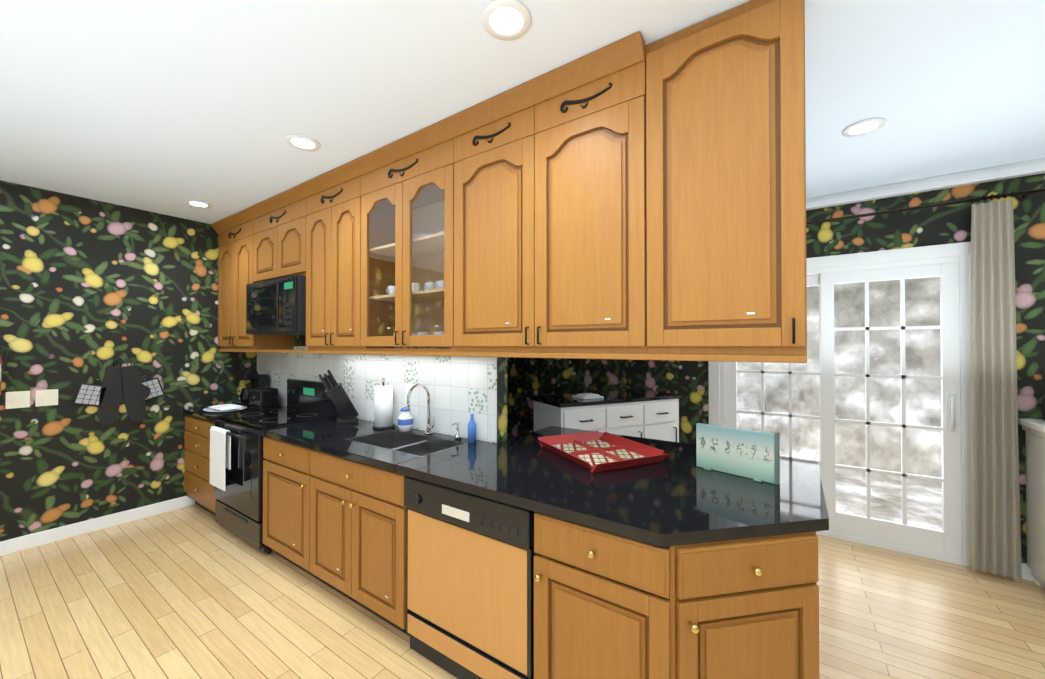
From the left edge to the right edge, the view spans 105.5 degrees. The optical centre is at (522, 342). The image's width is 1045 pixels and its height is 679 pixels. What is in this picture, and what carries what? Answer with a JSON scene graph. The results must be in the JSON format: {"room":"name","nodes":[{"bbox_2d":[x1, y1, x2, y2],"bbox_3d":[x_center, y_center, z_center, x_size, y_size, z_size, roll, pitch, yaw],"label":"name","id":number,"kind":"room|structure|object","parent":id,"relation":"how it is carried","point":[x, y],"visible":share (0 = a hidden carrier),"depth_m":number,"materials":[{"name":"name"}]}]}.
{"room":"kitchen","nodes":[
{"label":"kitchen","id":0,"kind":"room"},
{"bbox_2d":[0,180,256,541],"bbox_3d":[-3.613,0.179,3.043,0.150,2.650,7.120,0,-1,34],"label":"wall","id":1,"kind":"structure","parent":0,"point":[91,290],"depth_m":3.19,"materials":[{"name":"paper"}]},
{"bbox_2d":[0,346,7,394],"bbox_3d":[-3.669,0.165,2.731,0.108,0.412,0.158,0,-1,34],"label":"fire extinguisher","id":2,"kind":"object","parent":1,"relation":"attached to","point":[5,359],"visible":1,"depth_m":2.78,"materials":[{"name":"red"}]},
{"bbox_2d":[5,391,29,408],"bbox_3d":[-3.636,0.412,2.863,0.011,0.120,0.110,0,-1,34],"label":"light switch","id":3,"kind":"object","parent":1,"relation":"attached to","point":[19,399],"depth_m":2.86,"materials":[{"name":"beige plastic"}]},
{"bbox_2d":[35,389,57,406],"bbox_3d":[-3.561,0.413,2.974,0.011,0.120,0.110,0,-1,34],"label":"light switch","id":4,"kind":"object","parent":1,"relation":"attached to","point":[43,397],"depth_m":2.97,"materials":[{"name":"beige plastic"}]},
{"bbox_2d":[0,496,194,555],"bbox_3d":[-4.304,1.443,1.874,0.014,0.100,4.429,0,-1,34],"label":"baseboard","id":5,"kind":"structure","parent":1,"relation":"attached to","point":[13,545],"depth_m":3.14,"materials":[{"name":"white wood"}]},
{"bbox_2d":[72,358,164,424],"bbox_3d":[-3.321,0.403,3.294,0.045,0.545,0.549,0,-1,34],"label":"potholder","id":6,"kind":"object","parent":1,"relation":"hanging from","point":[109,395],"visible":1,"depth_m":3.28,"materials":[{"name":"black fabric"}]},
{"bbox_2d":[278,335,506,443],"bbox_3d":[-1.431,0.181,3.296,3.170,2.650,0.100,0,-1,34],"label":"wall","id":7,"kind":"structure","parent":0,"point":[299,340],"depth_m":2.40,"materials":[{"name":"paper"}]},
{"bbox_2d":[215,208,298,351],"bbox_3d":[-2.543,-0.535,3.788,0.778,1.200,0.349,0,-1,34],"label":"upper cabinet","id":8,"kind":"object","parent":7,"relation":"attached to","point":[234,249],"depth_m":3.63,"materials":[{"name":"brown wood"}]},
{"bbox_2d":[251,188,302,283],"bbox_3d":[-1.868,-0.819,3.330,0.902,0.641,0.349,0,-1,34],"label":"upper cabinet","id":9,"kind":"object","parent":7,"relation":"attached to","point":[277,225],"depth_m":3.17,"materials":[{"name":"brown wood"}]},
{"bbox_2d":[246,275,305,335],"bbox_3d":[-1.901,-0.283,3.284,0.830,0.428,0.452,0,-1,34],"label":"over-the-range microwave","id":10,"kind":"object","parent":9,"relation":"attached to","point":[276,306],"visible":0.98,"depth_m":3.06,"materials":[{"name":"black metal"}]},
{"bbox_2d":[303,160,414,351],"bbox_3d":[-1.201,-0.543,2.872,0.756,1.200,0.349,0,-1,34],"label":"upper cabinet","id":11,"kind":"object","parent":7,"relation":"attached to","point":[350,260],"depth_m":2.64,"materials":[{"name":"brown wood"}]},
{"bbox_2d":[386,286,394,293],"bbox_3d":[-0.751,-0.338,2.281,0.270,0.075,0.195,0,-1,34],"label":"cup","id":12,"kind":"object","parent":11,"relation":"in","point":[392,287],"depth_m":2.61,"materials":[{"name":"white ceramic"}]},
{"bbox_2d":[410,346,428,347],"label":"plate","id":13,"kind":"object","parent":11,"relation":"in","point":[410,346],"depth_m":2.48,"materials":[{"name":"white ceramic"}]},
{"bbox_2d":[257,346,496,442],"bbox_3d":[-1.461,0.317,3.249,3.166,0.573,0.008,0,-1,34],"label":"tile backsplash","id":14,"kind":"structure","parent":7,"relation":"attached to","point":[461,389],"depth_m":2.76,"materials":[{"name":"white tile"}]},
{"bbox_2d":[367,128,438,211],"bbox_3d":[-0.604,-1.050,2.470,0.820,0.195,0.347,0,-1,34],"label":"upper cabinet","id":15,"kind":"object","parent":7,"relation":"attached to","point":[406,174],"depth_m":2.31,"materials":[{"name":"brown wood"}]},
{"bbox_2d":[391,231,443,243],"bbox_3d":[-0.589,-0.634,2.487,0.773,0.050,0.192,0,-1,34],"label":"plate","id":16,"kind":"object","parent":15,"relation":"in","point":[421,234],"depth_m":2.41,"materials":[{"name":"white ceramic"}]},
{"bbox_2d":[439,44,622,355],"bbox_3d":[0.151,-0.552,1.948,1.142,1.200,0.349,0,-1,34],"label":"upper cabinet","id":17,"kind":"object","parent":7,"relation":"attached to","point":[531,179],"depth_m":1.79,"materials":[{"name":"brown wood"}]},
{"bbox_2d":[412,281,443,291],"bbox_3d":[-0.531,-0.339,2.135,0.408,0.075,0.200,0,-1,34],"label":"cups","id":18,"kind":"object","parent":17,"relation":"in","point":[429,286],"depth_m":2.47,"materials":[{"name":"white ceramic"}]},
{"bbox_2d":[412,332,443,335],"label":"plate","id":19,"kind":"object","parent":17,"relation":"in","point":[425,333],"depth_m":2.47,"materials":[{"name":"white ceramic"}]},
{"bbox_2d":[434,346,451,347],"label":"plate","id":20,"kind":"object","parent":17,"relation":"in","point":[434,346],"depth_m":2.42,"materials":[{"name":"white ceramic"}]},
{"bbox_2d":[623,0,806,359],"bbox_3d":[0.747,-0.555,1.541,0.566,1.200,0.349,0,-1,34],"label":"upper cabinet","id":21,"kind":"object","parent":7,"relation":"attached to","point":[632,197],"depth_m":1.38,"materials":[{"name":"brown wood"}]},
{"bbox_2d":[0,504,1044,678],"bbox_3d":[-0.041,1.511,0.530,8.970,0.060,7.320,0,-1,34],"label":"floor","id":22,"kind":"structure","parent":0,"point":[195,591],"depth_m":2.17,"materials":[{"name":"brown wood"}]},
{"bbox_2d":[184,415,215,514],"bbox_3d":[-2.622,1.079,3.673,0.758,0.860,0.601,0,-1,34],"label":"base cabinet","id":23,"kind":"object","parent":22,"relation":"on","point":[197,485],"depth_m":3.43,"materials":[{"name":"brown wood"}]},
{"bbox_2d":[209,379,341,553],"bbox_3d":[-1.993,0.917,3.201,0.800,1.174,0.673,0,-1,34],"label":"range","id":24,"kind":"object","parent":22,"relation":"on","point":[239,506],"visible":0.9,"depth_m":2.98,"materials":[{"name":"black metal"}]},
{"bbox_2d":[210,426,230,490],"bbox_3d":[-2.296,0.873,3.015,0.290,0.441,0.038,0,-1,34],"label":"dish towel","id":25,"kind":"object","parent":24,"relation":"hanging from","point":[220,450],"visible":0.98,"depth_m":2.98,"materials":[{"name":"white fabric"}]},
{"bbox_2d":[263,436,399,587],"bbox_3d":[-1.351,1.071,2.805,0.688,0.860,0.601,0,-1,34],"label":"base cabinet","id":26,"kind":"object","parent":22,"relation":"on","point":[335,519],"depth_m":2.29,"materials":[{"name":"brown wood"}]},
{"bbox_2d":[404,476,535,678],"bbox_3d":[-0.105,1.064,1.939,0.724,0.858,0.627,0,-1,34],"label":"dishwasher","id":27,"kind":"object","parent":22,"relation":"on","point":[470,585],"visible":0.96,"depth_m":1.67,"materials":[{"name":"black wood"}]},
{"bbox_2d":[530,389,681,441],"bbox_3d":[0.723,0.976,3.334,1.218,1.060,0.511,0,-1,-26],"label":"sideboard","id":28,"kind":"object","parent":22,"relation":"on","point":[643,413],"visible":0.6,"depth_m":3.17,"materials":[{"name":"white wood"}]},
{"bbox_2d":[572,393,603,399],"bbox_3d":[0.527,0.429,3.195,0.200,0.029,0.160,0,-1,-26],"label":"folded napkin","id":29,"kind":"object","parent":28,"relation":"on","point":[584,396],"visible":0.98,"depth_m":3.15,"materials":[{"name":"white fabric"}]},
{"bbox_2d":[534,512,699,678],"bbox_3d":[0.441,1.060,1.582,0.568,0.860,0.601,0,-1,34],"label":"base cabinet","id":30,"kind":"object","parent":22,"relation":"on","point":[608,605],"depth_m":1.33,"materials":[{"name":"brown wood"}]},
{"bbox_2d":[696,532,819,678],"bbox_3d":[0.895,1.060,1.582,0.446,0.860,1.114,0,-1,34],"label":"base cabinet","id":31,"kind":"object","parent":22,"relation":"on","point":[757,599],"depth_m":1.27,"materials":[{"name":"brown wood"}]},
{"bbox_2d":[183,404,828,546],"bbox_3d":[-0.813,0.621,2.818,4.717,0.040,1.245,0,-1,34],"label":"countertop","id":32,"kind":"structure","parent":31,"relation":"on","point":[676,496],"depth_m":1.65,"materials":[{"name":"black stone"}]},
{"bbox_2d":[203,406,246,411],"bbox_3d":[-2.674,0.598,3.572,0.410,0.018,0.304,0,-1,34],"label":"platter","id":33,"kind":"object","parent":32,"relation":"on","point":[212,410],"visible":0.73,"depth_m":3.52,"materials":[{"name":"white ceramic"}]},
{"bbox_2d":[209,404,242,410],"bbox_3d":[-2.671,0.576,3.576,0.280,0.024,0.170,0,-1,34],"label":"folded cloth","id":34,"kind":"object","parent":33,"relation":"on","point":[226,407],"visible":1,"depth_m":3.52,"materials":[{"name":"white fabric"}]},
{"bbox_2d":[235,371,267,406],"bbox_3d":[-2.646,0.445,3.862,0.180,0.330,0.252,0,-1,34],"label":"coffee maker","id":35,"kind":"object","parent":32,"relation":"on","point":[257,379],"visible":0.69,"depth_m":3.80,"materials":[{"name":"black plastic"}]},
{"bbox_2d":[249,386,277,409],"bbox_3d":[-2.411,0.512,3.692,0.260,0.192,0.166,0,-1,34],"label":"toaster","id":36,"kind":"object","parent":32,"relation":"on","point":[263,398],"visible":1,"depth_m":3.62,"materials":[{"name":"black metal"}]},
{"bbox_2d":[318,370,358,423],"bbox_3d":[-1.386,0.401,2.989,0.274,0.402,0.117,0,-1,-31],"label":"knife block","id":37,"kind":"object","parent":32,"relation":"on","point":[341,402],"visible":1,"depth_m":2.95,"materials":[{"name":"black"}]},
{"bbox_2d":[372,378,394,428],"bbox_3d":[-0.985,0.425,2.820,0.150,0.351,0.150,0,-1,34],"label":"paper towel holder","id":38,"kind":"object","parent":32,"relation":"on","point":[383,409],"visible":1,"depth_m":2.77,"materials":[{"name":"white paper"}]},
{"bbox_2d":[398,407,412,431],"bbox_3d":[-0.798,0.519,2.703,0.101,0.160,0.101,0,-1,34],"label":"ceramic jar","id":39,"kind":"object","parent":32,"relation":"on","point":[405,420],"visible":0.96,"depth_m":2.67,"materials":[{"name":"white ceramic"}]},
{"bbox_2d":[345,430,466,456],"bbox_3d":[-0.715,0.694,2.415,0.692,0.188,0.352,0,-1,34],"label":"sink","id":40,"kind":"object","parent":32,"relation":"in","point":[419,445],"visible":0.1,"depth_m":2.55,"materials":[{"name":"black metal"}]},
{"bbox_2d":[406,384,434,434],"bbox_3d":[-0.644,0.431,2.541,0.094,0.335,0.211,0,-1,34],"label":"gooseneck faucet","id":41,"kind":"object","parent":32,"relation":"on","point":[428,431],"visible":1,"depth_m":2.60,"materials":[{"name":"silver metal"}]},
{"bbox_2d":[452,422,460,439],"bbox_3d":[-0.409,0.545,2.456,0.044,0.104,0.072,0,-1,34],"label":"soap dispenser","id":42,"kind":"object","parent":32,"relation":"on","point":[457,435],"visible":0.98,"depth_m":2.46,"materials":[{"name":"silver metal"}]},
{"bbox_2d":[468,414,475,442],"bbox_3d":[-0.305,0.514,2.396,0.054,0.165,0.054,0,-1,34],"label":"dish soap bottle","id":43,"kind":"object","parent":32,"relation":"on","point":[471,431],"visible":1,"depth_m":2.38,"materials":[{"name":"blue plastic"}]},
{"bbox_2d":[538,431,667,472],"bbox_3d":[0.399,0.569,2.115,0.466,0.050,0.586,0,-1,-25],"label":"serving tray","id":44,"kind":"object","parent":32,"relation":"on","point":[593,451],"visible":0.98,"depth_m":2.10,"materials":[{"name":"red"}]},
{"bbox_2d":[696,423,779,484],"bbox_3d":[0.954,0.484,1.783,0.060,0.215,0.342,0,-1,-42],"label":"sign","id":45,"kind":"object","parent":32,"relation":"on","point":[754,455],"visible":1,"depth_m":1.76,"materials":[{"name":"teal"}]},
{"bbox_2d":[1018,418,1044,587],"bbox_3d":[3.440,0.985,2.144,0.895,1.020,0.330,0,-1,34],"label":"heater","id":46,"kind":"object","parent":22,"relation":"on","point":[1034,429],"visible":1,"depth_m":2.41,"materials":[{"name":"white metal"}]},
{"bbox_2d":[1042,397,1044,420],"bbox_3d":[3.254,0.378,2.263,0.320,0.195,0.192,0,-1,34],"label":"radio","id":47,"kind":"object","parent":46,"relation":"on","point":[1043,408],"visible":1,"depth_m":2.41,"materials":[{"name":"black"}]},
{"bbox_2d":[0,0,1044,223],"bbox_3d":[-0.041,-1.209,0.555,8.970,0.080,7.320,0,-1,34],"label":"ceiling","id":48,"kind":"structure","parent":0,"point":[167,107],"depth_m":1.76,"materials":[{"name":"white paint"}]},
{"bbox_2d":[184,200,211,207],"bbox_3d":[-2.656,-1.139,3.254,0.191,0.008,0.173,0,-1,11],"label":"recessed light","id":49,"kind":"object","parent":48,"relation":"in","point":[195,203],"depth_m":3.26,"materials":[{"name":"white"}]},
{"bbox_2d":[285,134,319,150],"bbox_3d":[-1.259,-1.148,2.275,0.182,0.008,0.184,0,-1,11],"label":"recessed light","id":50,"kind":"object","parent":48,"relation":"in","point":[301,142],"depth_m":2.28,"materials":[{"name":"white plastic"}]},
{"bbox_2d":[481,0,530,40],"bbox_3d":[-0.057,-1.156,1.422,0.177,0.008,0.180,0,-1,11],"label":"recessed light","id":51,"kind":"object","parent":48,"relation":"in","point":[507,20],"depth_m":1.42,"materials":[{"name":"white plastic"}]},
{"bbox_2d":[842,118,885,136],"bbox_3d":[1.819,-1.149,2.118,0.182,0.008,0.187,0,-1,11],"label":"recessed light","id":52,"kind":"object","parent":48,"relation":"in","point":[867,126],"depth_m":2.12,"materials":[{"name":"white plastic"}]},
{"bbox_2d":[507,173,1044,563],"bbox_3d":[1.973,0.182,3.447,8.620,2.650,0.150,0,-1,34],"label":"wall","id":53,"kind":"structure","parent":0,"point":[527,378],"depth_m":2.90,"materials":[{"name":"paper"}]},
{"bbox_2d":[708,242,987,571],"bbox_3d":[2.388,0.416,3.112,1.690,2.174,0.152,0,-1,34],"label":"sliding door","id":54,"kind":"structure","parent":53,"relation":"attached to","point":[949,265],"depth_m":2.88,"materials":[{"name":"white glass"}]},
{"bbox_2d":[806,188,1044,224],"bbox_3d":[2.337,-0.926,3.041,2.240,0.050,0.123,0,-1,34],"label":"curtain rod","id":55,"kind":"object","parent":53,"relation":"attached to","point":[1023,195],"visible":0.62,"depth_m":2.65,"materials":[{"name":"brown metal"}]},
{"bbox_2d":[970,199,1021,579],"bbox_3d":[3.004,0.284,2.530,0.215,2.370,0.052,0,-1,34],"label":"curtain","id":56,"kind":"object","parent":55,"relation":"hanging from","point":[995,504],"visible":1,"depth_m":2.53,"materials":[{"name":"fabric"}]},
{"bbox_2d":[806,158,1044,209],"bbox_3d":[1.916,-1.098,3.375,8.618,0.090,0.052,0,-1,34],"label":"crown molding","id":57,"kind":"structure","parent":53,"relation":"attached to","point":[1015,170],"depth_m":2.74,"materials":[{"name":"white wood"}]},
{"bbox_2d":[996,563,1034,581],"bbox_3d":[4.280,1.442,1.760,2.919,0.100,0.014,0,-1,34],"label":"baseboard","id":58,"kind":"structure","parent":53,"relation":"attached to","point":[1026,571],"depth_m":2.50,"materials":[{"name":"white"}]},
{"label":"outside","id":59,"kind":"structure","parent":0,"visible":0},
{"bbox_2d":[737,277,941,484],"bbox_3d":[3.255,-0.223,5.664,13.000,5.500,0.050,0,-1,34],"label":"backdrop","id":60,"kind":"structure","parent":59,"point":[854,390],"depth_m":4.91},
{"bbox_2d":[819,468,941,529],"bbox_3d":[2.552,2.078,4.615,13.000,0.880,2.440,0,-1,34],"label":"ground","id":61,"kind":"structure","parent":59,"point":[845,498],"depth_m":4.16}
]}

